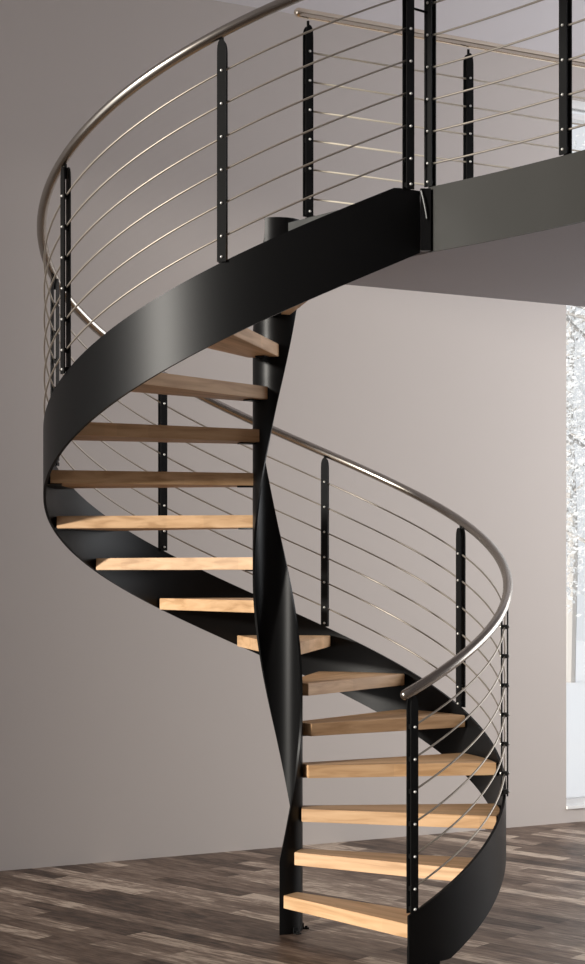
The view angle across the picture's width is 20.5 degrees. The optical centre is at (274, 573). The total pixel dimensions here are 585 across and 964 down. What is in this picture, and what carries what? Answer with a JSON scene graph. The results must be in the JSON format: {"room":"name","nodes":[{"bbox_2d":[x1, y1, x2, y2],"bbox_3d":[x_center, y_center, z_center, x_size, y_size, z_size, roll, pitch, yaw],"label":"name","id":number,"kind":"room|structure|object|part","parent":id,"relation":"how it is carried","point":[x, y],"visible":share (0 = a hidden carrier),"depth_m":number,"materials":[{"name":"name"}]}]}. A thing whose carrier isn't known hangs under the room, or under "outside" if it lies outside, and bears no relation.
{"room":"stairwell","nodes":[
{"label":"stairwell","id":0,"kind":"room"},
{"bbox_2d":[0,0,584,870],"bbox_3d":[-1.001,-0.875,8.823,11.500,4.870,0.220,0,0,-27],"label":"wall","id":1,"kind":"structure","parent":0,"point":[130,729],"depth_m":9.12,"materials":[{"name":"grey paint"}]},
{"bbox_2d":[566,100,584,808],"bbox_3d":[2.749,-0.758,10.626,2.100,4.464,0.103,0,0,-27],"label":"window","id":2,"kind":"structure","parent":1,"relation":"in","point":[575,315],"depth_m":10.22,"materials":[{"name":"white"}]},
{"bbox_3d":[2.763,1.465,10.600,2.100,0.018,0.042,0,0,-27],"label":"sill","id":3,"kind":"part","parent":2,"relation":"part of","materials":[{"name":"white"}]},
{"bbox_2d":[0,821,584,963],"bbox_3d":[2.133,1.660,4.030,13.600,0.200,11.600,0,0,-27],"label":"floor","id":4,"kind":"structure","parent":0,"point":[220,907],"depth_m":7.50,"materials":[{"name":"brown wood"}]},
{"bbox_2d":[43,188,505,963],"bbox_3d":[0.000,0.009,7.085,2.012,3.103,2.012,0,0,0],"label":"spiral staircase","id":5,"kind":"structure","parent":4,"relation":"on","point":[262,287],"depth_m":6.94,"materials":[{"name":"black metal"}]},
{"bbox_2d":[37,0,512,914],"bbox_3d":[0.000,-0.551,7.085,2.067,3.725,2.067,0,0,25],"label":"stair railing","id":6,"kind":"object","parent":5,"relation":"attached to","point":[60,169],"visible":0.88,"depth_m":6.53,"materials":[{"name":"black metal"}]},
{"bbox_3d":[-0.987,-0.906,7.250,0.031,0.842,0.035,0,0,9],"label":"post","id":7,"kind":"part","parent":6,"relation":"part of","materials":[{"name":"black metal"}]},
{"bbox_3d":[-0.849,-1.233,6.555,0.031,0.842,0.035,0,0,-32],"label":"post","id":8,"kind":"part","parent":6,"relation":"part of","materials":[{"name":"black metal"}]},
{"bbox_3d":[-0.550,-0.535,7.922,0.035,0.842,0.031,0,0,-33],"label":"post","id":9,"kind":"part","parent":6,"relation":"part of","materials":[{"name":"black metal"}]},
{"bbox_3d":[-0.198,-1.599,6.104,0.035,0.842,0.031,0,0,11],"label":"post","id":10,"kind":"part","parent":6,"relation":"part of","materials":[{"name":"black metal"}]},
{"bbox_3d":[0.251,-0.159,8.054,0.035,0.842,0.031,0,0,14],"label":"post","id":11,"kind":"part","parent":6,"relation":"part of","materials":[{"name":"black metal"}]},
{"bbox_3d":[0.516,-1.914,6.227,0.035,0.862,0.031,0,0,-31],"label":"post","id":12,"kind":"part","parent":6,"relation":"part of","materials":[{"name":"black metal"}]},
{"bbox_3d":[0.532,0.890,6.237,0.035,0.842,0.031,0,0,-32],"label":"post","id":13,"kind":"part","parent":6,"relation":"part of","materials":[{"name":"black metal"}]},
{"bbox_3d":[0.873,0.204,7.575,0.031,0.842,0.035,0,0,-29],"label":"post","id":14,"kind":"part","parent":6,"relation":"part of","materials":[{"name":"black metal"}]},
{"bbox_3d":[0.981,0.525,6.885,0.031,0.842,0.035,0,0,11],"label":"post","id":15,"kind":"part","parent":6,"relation":"part of","materials":[{"name":"black metal"}]},
{"bbox_2d":[215,0,584,58],"bbox_3d":[2.133,-3.310,4.030,13.600,0.200,11.600,0,0,-27],"label":"ceiling","id":16,"kind":"structure","parent":0,"point":[543,16],"depth_m":9.29,"materials":[{"name":"white paint"}]},
{"bbox_2d":[345,222,584,306],"bbox_3d":[2.018,-1.375,6.472,3.765,0.245,4.675,0,0,0],"label":"landing slab","id":17,"kind":"object","parent":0,"point":[547,266],"visible":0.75,"depth_m":6.66,"materials":[{"name":"grey paint"}]},
{"bbox_2d":[428,150,584,252],"bbox_3d":[1.393,-1.376,5.234,0.110,0.252,2.614,0,0,-35],"label":"trim","id":18,"kind":"structure","parent":17,"relation":"attached to","point":[547,194],"depth_m":5.98,"materials":[{"name":"grey metal"}]},
{"bbox_2d":[414,0,584,251],"bbox_3d":[1.215,-1.829,5.489,0.157,1.154,2.039,0,0,-39],"label":"landing railing","id":19,"kind":"object","parent":18,"relation":"on","point":[565,6],"visible":1,"depth_m":6.20,"materials":[{"name":"black metal"}]},
{"bbox_3d":[0.560,-2.183,6.249,0.100,0.019,0.010,0,0,-26],"label":"link rod","id":20,"kind":"part","parent":19,"relation":"part of","materials":[{"name":"black metal"}]},
{"bbox_3d":[0.584,-1.372,6.259,0.040,0.240,0.028,0,0,0],"label":"plate","id":21,"kind":"part","parent":19,"relation":"part of","materials":[{"name":"black"}]},
{"bbox_3d":[0.604,-1.929,6.271,0.031,0.852,0.035,0,0,-45],"label":"post","id":22,"kind":"part","parent":19,"relation":"part of","materials":[{"name":"black metal"}]},
{"bbox_3d":[1.043,-1.929,5.791,0.031,0.852,0.035,0,0,-39],"label":"post","id":23,"kind":"part","parent":19,"relation":"part of","materials":[{"name":"black metal"}]},
{"bbox_3d":[2.026,-1.392,7.830,3.792,0.256,1.980,0,0,0],"label":"trim","id":24,"kind":"structure","parent":17,"relation":"attached to","visible":0},
{"bbox_2d":[294,8,584,216],"bbox_3d":[1.401,-1.961,7.508,2.954,0.880,0.044,0,0,-27],"label":"landing railing","id":25,"kind":"object","parent":24,"relation":"on","point":[468,66],"visible":0.77,"depth_m":7.04,"materials":[{"name":"black metal"}]},
{"bbox_3d":[0.142,-1.926,6.864,0.035,0.810,0.031,0,0,-27],"label":"post","id":26,"kind":"part","parent":25,"relation":"part of","materials":[{"name":"black metal"}]},
{"bbox_3d":[1.401,-2.380,7.508,2.954,0.041,0.041,0,0,-27],"label":"handrail","id":27,"kind":"part","parent":25,"relation":"part of","materials":[{"name":"silver metal"}]},
{"bbox_3d":[0.868,-1.926,7.236,0.035,0.810,0.031,0,0,-27],"label":"post","id":28,"kind":"part","parent":25,"relation":"part of","materials":[{"name":"black metal"}]}
]}

